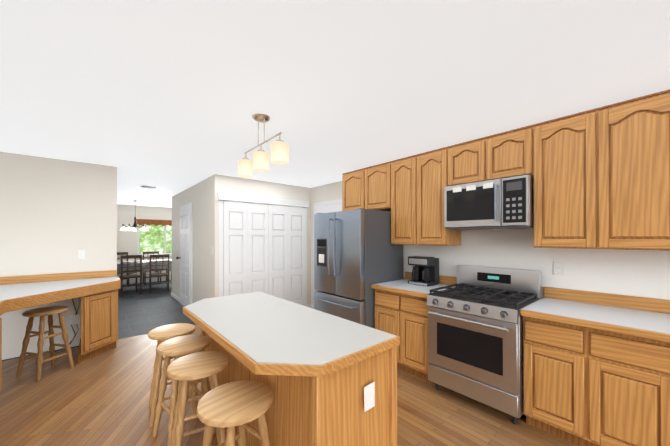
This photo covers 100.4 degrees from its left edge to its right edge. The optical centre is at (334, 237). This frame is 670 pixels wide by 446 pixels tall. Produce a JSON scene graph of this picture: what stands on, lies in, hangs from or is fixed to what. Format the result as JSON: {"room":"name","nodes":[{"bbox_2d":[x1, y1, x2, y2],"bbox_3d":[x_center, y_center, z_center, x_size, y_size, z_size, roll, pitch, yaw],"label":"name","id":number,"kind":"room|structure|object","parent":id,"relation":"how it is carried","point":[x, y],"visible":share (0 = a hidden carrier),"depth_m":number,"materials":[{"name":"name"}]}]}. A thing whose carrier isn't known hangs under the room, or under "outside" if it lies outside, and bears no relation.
{"room":"kitchen","nodes":[
{"label":"kitchen","id":0,"kind":"room"},
{"bbox_2d":[0,152,116,359],"bbox_3d":[-4.512,0.219,2.827,3.630,2.440,0.120,0,0,-41],"label":"wall","id":1,"kind":"structure","parent":0,"point":[56,215],"depth_m":3.55,"materials":[{"name":"beige paint"}]},
{"bbox_2d":[78,250,84,258],"bbox_3d":[-3.375,0.231,3.719,0.072,0.115,0.014,0,0,-41],"label":"outlet","id":2,"kind":"object","parent":1,"relation":"attached to","point":[81,253],"depth_m":3.72,"materials":[{"name":"white plastic"}]},
{"bbox_2d":[2,280,195,360],"bbox_3d":[-4.806,1.478,6.355,7.800,0.060,5.950,0,0,-41],"label":"floor","id":3,"kind":"structure","parent":0,"point":[145,312],"depth_m":5.50,"materials":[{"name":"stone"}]},
{"bbox_2d":[117,252,128,286],"bbox_3d":[-6.316,0.952,8.182,0.440,1.000,0.448,0,0,-41],"label":"dining chair","id":4,"kind":"object","parent":3,"relation":"on","point":[122,253],"visible":0.21,"depth_m":8.37,"materials":[{"name":"brown wood"}]},
{"bbox_2d":[118,255,141,296],"bbox_3d":[-5.220,0.950,7.084,0.448,1.000,0.440,0,0,41],"label":"dining chair","id":5,"kind":"object","parent":3,"relation":"on","point":[122,276],"visible":0.92,"depth_m":6.96,"materials":[{"name":"brown wood"}]},
{"bbox_2d":[117,259,171,284],"bbox_3d":[-5.508,1.069,7.857,1.806,0.766,1.056,0,0,-41],"label":"dining table","id":6,"kind":"object","parent":3,"relation":"on","point":[145,266],"visible":0.25,"depth_m":7.58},
{"bbox_2d":[142,251,160,284],"bbox_3d":[-5.711,0.954,8.705,0.440,1.000,0.448,0,0,-41],"label":"dining chair","id":7,"kind":"object","parent":3,"relation":"on","point":[144,277],"visible":0.33,"depth_m":8.73,"materials":[{"name":"brown wood"}]},
{"bbox_2d":[149,254,168,293],"bbox_3d":[-4.686,0.951,7.439,0.440,1.000,0.448,0,0,-35],"label":"dining chair","id":8,"kind":"object","parent":3,"relation":"on","point":[156,256],"visible":0.98,"depth_m":7.29,"materials":[{"name":"brown wood"}]},
{"bbox_2d":[117,205,171,281],"bbox_3d":[-6.665,0.233,8.512,7.800,2.440,0.140,0,0,-41],"label":"wall","id":9,"kind":"structure","parent":0,"point":[126,240],"depth_m":8.72,"materials":[{"name":"white paint"}]},
{"bbox_2d":[136,219,171,225],"bbox_3d":[-5.619,-0.470,9.268,1.690,0.190,0.078,0,0,-41],"label":"window valance","id":10,"kind":"object","parent":9,"relation":"attached to","point":[153,222],"visible":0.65,"depth_m":9.04,"materials":[{"name":"brown wood"}]},
{"bbox_2d":[137,224,171,256],"bbox_3d":[-5.668,0.065,9.323,1.590,1.140,0.135,0,0,-41],"label":"dining room window","id":11,"kind":"structure","parent":9,"relation":"in","point":[146,255],"depth_m":8.99,"materials":[{"name":"white paint"}]},
{"bbox_2d":[172,174,310,304],"bbox_3d":[-1.838,0.229,6.615,2.970,2.440,3.240,0,0,-41],"label":"wall block","id":12,"kind":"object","parent":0,"point":[202,197],"visible":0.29,"depth_m":5.01,"materials":[{"name":"white paint"}]},
{"bbox_2d":[176,203,191,306],"bbox_3d":[-3.127,0.389,5.747,0.114,2.115,0.970,0,0,-41],"label":"door","id":13,"kind":"structure","parent":12,"relation":"attached to","point":[185,257],"depth_m":5.69,"materials":[{"name":"white paint"}]},
{"bbox_2d":[218,193,308,306],"bbox_3d":[-1.192,0.372,4.991,1.745,2.145,0.061,0,0,-41],"label":"closet doors","id":14,"kind":"structure","parent":12,"relation":"attached to","point":[262,247],"depth_m":4.92,"materials":[{"name":"white paint"}]},
{"bbox_2d":[0,325,577,445],"bbox_3d":[-0.036,1.464,0.829,7.800,0.060,8.650,0,0,-41],"label":"floor","id":15,"kind":"structure","parent":0,"point":[101,399],"depth_m":2.31,"materials":[{"name":"brown wood"}]},
{"bbox_2d":[16,306,73,381],"bbox_3d":[-3.073,1.103,2.971,0.344,0.677,0.344,0,0,14],"label":"stool","id":16,"kind":"object","parent":15,"relation":"on","point":[43,312],"visible":1,"depth_m":2.90,"materials":[{"name":"brown wood"}]},
{"bbox_2d":[0,270,120,391],"bbox_3d":[-2.735,0.951,2.428,1.493,0.975,2.796,0,0,-41],"label":"built-in desk","id":17,"kind":"object","parent":15,"relation":"on","point":[96,292],"visible":1,"depth_m":3.28,"materials":[{"name":"brown wood"}]},
{"bbox_2d":[49,299,80,353],"bbox_3d":[-3.452,1.017,3.525,0.351,0.832,0.199,0,0,-41],"label":"cords","id":18,"kind":"object","parent":17,"relation":"hanging from","point":[75,319],"visible":0.77,"depth_m":3.66,"materials":[{"name":"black plastic"}]},
{"bbox_2d":[148,323,194,426],"bbox_3d":[-1.355,1.102,2.327,0.344,0.677,0.344,0,0,-35],"label":"stool","id":19,"kind":"object","parent":15,"relation":"on","point":[160,334],"visible":0.48,"depth_m":2.23,"materials":[{"name":"brown wood"}]},
{"bbox_2d":[153,335,215,445],"bbox_3d":[-1.096,1.101,2.035,0.344,0.677,0.344,0,0,41],"label":"stool","id":20,"kind":"object","parent":15,"relation":"on","point":[177,347],"visible":0.77,"depth_m":2.00,"materials":[{"name":"brown wood"}]},
{"bbox_2d":[167,351,228,445],"bbox_3d":[-0.836,1.100,1.718,0.344,0.677,0.344,0,0,-31],"label":"stool","id":21,"kind":"object","parent":15,"relation":"on","point":[184,370],"visible":0.83,"depth_m":1.66,"materials":[{"name":"brown wood"}]},
{"bbox_2d":[196,380,272,445],"bbox_3d":[-0.471,1.099,1.333,0.344,0.677,0.344,0,0,37],"label":"stool","id":22,"kind":"object","parent":15,"relation":"on","point":[230,406],"visible":1,"depth_m":1.30,"materials":[{"name":"brown wood"}]},
{"bbox_2d":[201,331,399,445],"bbox_3d":[-0.406,1.010,1.956,0.544,0.855,1.668,0,0,-41],"label":"kitchen island","id":23,"kind":"object","parent":15,"relation":"on","point":[328,379],"depth_m":1.36,"materials":[{"name":"brown wood"}]},
{"bbox_2d":[183,291,398,394],"bbox_3d":[-0.475,0.561,1.903,0.735,0.043,1.676,0,0,-41],"label":"island countertop","id":24,"kind":"structure","parent":23,"relation":"on","point":[283,343],"depth_m":1.51,"materials":[{"name":"white laminate"}]},
{"bbox_2d":[313,208,402,328],"bbox_3d":[0.275,0.558,3.656,0.878,1.766,0.862,0,0,-41],"label":"refrigerator","id":25,"kind":"object","parent":15,"relation":"on","point":[357,253],"visible":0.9,"depth_m":3.31,"materials":[{"name":"silver metal"}]},
{"bbox_2d":[372,288,390,333],"bbox_3d":[0.818,1.011,3.259,0.627,0.860,0.420,0,0,-41],"label":"base cabinet","id":26,"kind":"object","parent":15,"relation":"on","point":[382,299],"depth_m":3.11,"materials":[{"name":"brown wood"}]},
{"bbox_2d":[391,292,435,383],"bbox_3d":[1.013,1.010,3.033,0.627,0.860,0.418,0,0,-41],"label":"base cabinet","id":27,"kind":"object","parent":15,"relation":"on","point":[409,314],"depth_m":2.84,"materials":[{"name":"brown wood"}]},
{"bbox_2d":[371,280,455,295],"bbox_3d":[0.908,0.561,3.141,0.647,0.040,0.718,0,0,-41],"label":"countertop","id":28,"kind":"structure","parent":27,"relation":"on","point":[397,285],"depth_m":2.99,"materials":[{"name":"white laminate"}]},
{"bbox_2d":[408,256,438,286],"bbox_3d":[1.012,0.382,3.203,0.233,0.315,0.270,0,0,-41],"label":"coffee maker","id":29,"kind":"object","parent":28,"relation":"on","point":[425,271],"visible":1,"depth_m":3.13,"materials":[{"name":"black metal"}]},
{"bbox_2d":[427,265,541,423],"bbox_3d":[1.336,0.869,2.537,0.733,1.140,0.742,0,0,-41],"label":"range","id":30,"kind":"object","parent":15,"relation":"on","point":[475,334],"visible":0.98,"depth_m":2.34,"materials":[{"name":"silver metal"}]},
{"bbox_2d":[523,316,570,441],"bbox_3d":[1.783,1.008,2.141,0.627,0.860,0.427,0,0,-41],"label":"base cabinet","id":31,"kind":"object","parent":15,"relation":"on","point":[546,343],"depth_m":1.99,"materials":[{"name":"brown wood"}]},
{"bbox_2d":[571,324,654,445],"bbox_3d":[2.004,1.007,1.885,0.627,0.860,0.510,0,0,-41],"label":"base cabinet","id":32,"kind":"object","parent":15,"relation":"on","point":[596,368],"depth_m":1.74,"materials":[{"name":"brown wood"}]},
{"bbox_2d":[520,296,669,339],"bbox_3d":[2.388,0.556,1.426,0.647,0.040,2.303,0,0,-41],"label":"countertop","id":33,"kind":"structure","parent":32,"relation":"on","point":[633,321],"depth_m":1.89,"materials":[{"name":"white laminate"}]},
{"bbox_2d":[655,340,669,445],"bbox_3d":[2.255,1.007,1.594,0.627,0.860,0.520,0,0,-41],"label":"base cabinet","id":34,"kind":"object","parent":15,"relation":"on","point":[662,347],"depth_m":1.58,"materials":[{"name":"brown wood"}]},
{"bbox_2d":[311,181,341,304],"bbox_3d":[-0.001,0.225,5.169,0.120,2.440,1.450,0,0,-41],"label":"wall","id":35,"kind":"structure","parent":0,"point":[328,192],"depth_m":5.47,"materials":[{"name":"white paint"}]},
{"bbox_2d":[314,199,341,290],"bbox_3d":[-0.112,0.388,5.178,0.033,2.115,0.950,0,0,-41],"label":"door frame","id":36,"kind":"structure","parent":35,"relation":"attached to","point":[329,206],"depth_m":5.17,"materials":[{"name":"white paint"}]},
{"bbox_2d":[0,0,669,207],"bbox_3d":[-1.980,-1.040,3.087,7.800,0.080,14.600,0,0,-41],"label":"ceiling","id":37,"kind":"structure","parent":0,"point":[168,98],"depth_m":1.75,"materials":[{"name":"white paint"}]},
{"bbox_2d":[120,200,148,230],"bbox_3d":[-5.439,-0.579,7.594,0.653,0.820,0.634,0,0,-41],"label":"chandelier","id":38,"kind":"object","parent":37,"relation":"hanging from","point":[134,226],"visible":1,"depth_m":7.51,"materials":[{"name":"white glass"}]},
{"bbox_2d":[139,185,157,188],"bbox_3d":[-3.681,-0.986,5.516,0.300,0.015,0.300,0,0,-41],"label":"ceiling vent","id":39,"kind":"object","parent":37,"relation":"in","point":[149,187],"visible":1,"depth_m":5.51,"materials":[{"name":"white metal"}]},
{"bbox_2d":[238,113,288,177],"bbox_3d":[-0.617,-0.778,2.334,0.150,0.446,0.752,0,0,-41],"label":"pendant light","id":40,"kind":"object","parent":37,"relation":"hanging from","point":[279,156],"visible":1,"depth_m":2.28,"materials":[{"name":"white glass"}]},
{"bbox_2d":[389,211,669,299],"bbox_3d":[2.541,0.217,1.841,0.120,2.440,6.810,0,0,-41],"label":"wall","id":41,"kind":"structure","parent":0,"point":[642,273],"depth_m":2.41,"materials":[{"name":"white paint"}]},
{"bbox_2d":[342,170,357,210],"bbox_3d":[0.385,-0.644,4.002,0.317,0.572,0.505,0,0,-41],"label":"upper cabinet","id":42,"kind":"object","parent":41,"relation":"attached to","point":[349,180],"depth_m":3.96,"materials":[{"name":"brown wood"}]},
{"bbox_2d":[358,161,389,210],"bbox_3d":[0.635,-0.645,3.712,0.317,0.572,0.500,0,0,-41],"label":"upper cabinet","id":43,"kind":"object","parent":41,"relation":"attached to","point":[373,181],"depth_m":3.62,"materials":[{"name":"brown wood"}]},
{"bbox_2d":[386,156,409,244],"bbox_3d":[0.916,-0.420,3.386,0.317,1.022,0.480,0,0,-41],"label":"upper cabinet","id":44,"kind":"object","parent":41,"relation":"attached to","point":[399,168],"depth_m":3.31,"materials":[{"name":"brown wood"}]},
{"bbox_2d":[410,147,460,245],"bbox_3d":[1.134,-0.421,3.135,0.317,1.022,0.425,0,0,-41],"label":"upper cabinet","id":45,"kind":"object","parent":41,"relation":"attached to","point":[427,169],"depth_m":3.03,"materials":[{"name":"brown wood"}]},
{"bbox_2d":[446,139,477,185],"bbox_3d":[1.413,-0.724,2.812,0.317,0.417,0.430,0,0,-41],"label":"upper cabinet","id":46,"kind":"object","parent":41,"relation":"attached to","point":[461,158],"depth_m":2.75,"materials":[{"name":"brown wood"}]},
{"bbox_2d":[478,124,533,181],"bbox_3d":[1.615,-0.725,2.577,0.317,0.417,0.430,0,0,-41],"label":"upper cabinet","id":47,"kind":"object","parent":41,"relation":"attached to","point":[510,153],"depth_m":2.46,"materials":[{"name":"brown wood"}]},
{"bbox_2d":[444,174,532,229],"bbox_3d":[1.465,-0.295,2.651,0.447,0.432,0.724,0,0,-41],"label":"microwave","id":48,"kind":"object","parent":47,"relation":"attached to","point":[504,203],"visible":1,"depth_m":2.48,"materials":[{"name":"silver metal"}]},
{"bbox_2d":[403,272,669,311],"bbox_3d":[2.144,0.490,2.189,0.019,0.096,3.776,0,0,-41],"label":"backsplash","id":49,"kind":"structure","parent":41,"relation":"attached to","point":[616,301],"depth_m":2.21,"materials":[{"name":"brown wood"}]},
{"bbox_2d":[533,112,581,248],"bbox_3d":[1.903,-0.423,2.243,0.317,1.022,0.450,0,0,-41],"label":"upper cabinet","id":50,"kind":"object","parent":41,"relation":"attached to","point":[557,179],"depth_m":2.18,"materials":[{"name":"brown wood"}]},
{"bbox_2d":[553,261,563,274],"bbox_3d":[1.945,0.268,2.430,0.008,0.115,0.072,0,0,-41],"label":"outlet","id":51,"kind":"object","parent":41,"relation":"attached to","point":[558,267],"depth_m":2.43,"materials":[{"name":"white plastic"}]},
{"bbox_2d":[582,89,669,250],"bbox_3d":[2.145,-0.424,1.963,0.317,1.022,0.530,0,0,-41],"label":"upper cabinet","id":52,"kind":"object","parent":41,"relation":"attached to","point":[601,177],"depth_m":1.90,"materials":[{"name":"brown wood"}]},
{"bbox_3d":[-7.769,0.222,3.913,0.120,2.440,5.780,0,0,-41],"label":"wall","id":53,"kind":"structure","parent":0,"visible":0},
{"bbox_2d":[123,278,170,283],"bbox_3d":[-6.614,1.408,8.449,7.560,0.090,0.015,0,0,-41],"label":"baseboard","id":54,"kind":"structure","parent":53,"relation":"attached to","point":[162,279],"depth_m":8.97,"materials":[{"name":"white paint"}]},
{"bbox_2d":[171,292,179,301],"bbox_3d":[-3.717,1.403,6.504,0.016,0.090,0.950,0,0,-41],"label":"baseboard","id":55,"kind":"structure","parent":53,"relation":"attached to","point":[178,298],"depth_m":6.47,"materials":[{"name":"white paint"}]},
{"label":"outside","id":56,"kind":"structure","parent":0,"visible":0},
{"bbox_2d":[139,224,171,253],"bbox_3d":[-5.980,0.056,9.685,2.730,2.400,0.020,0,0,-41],"label":"view","id":57,"kind":"structure","parent":56,"point":[152,239],"depth_m":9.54,"materials":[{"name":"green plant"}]}
]}

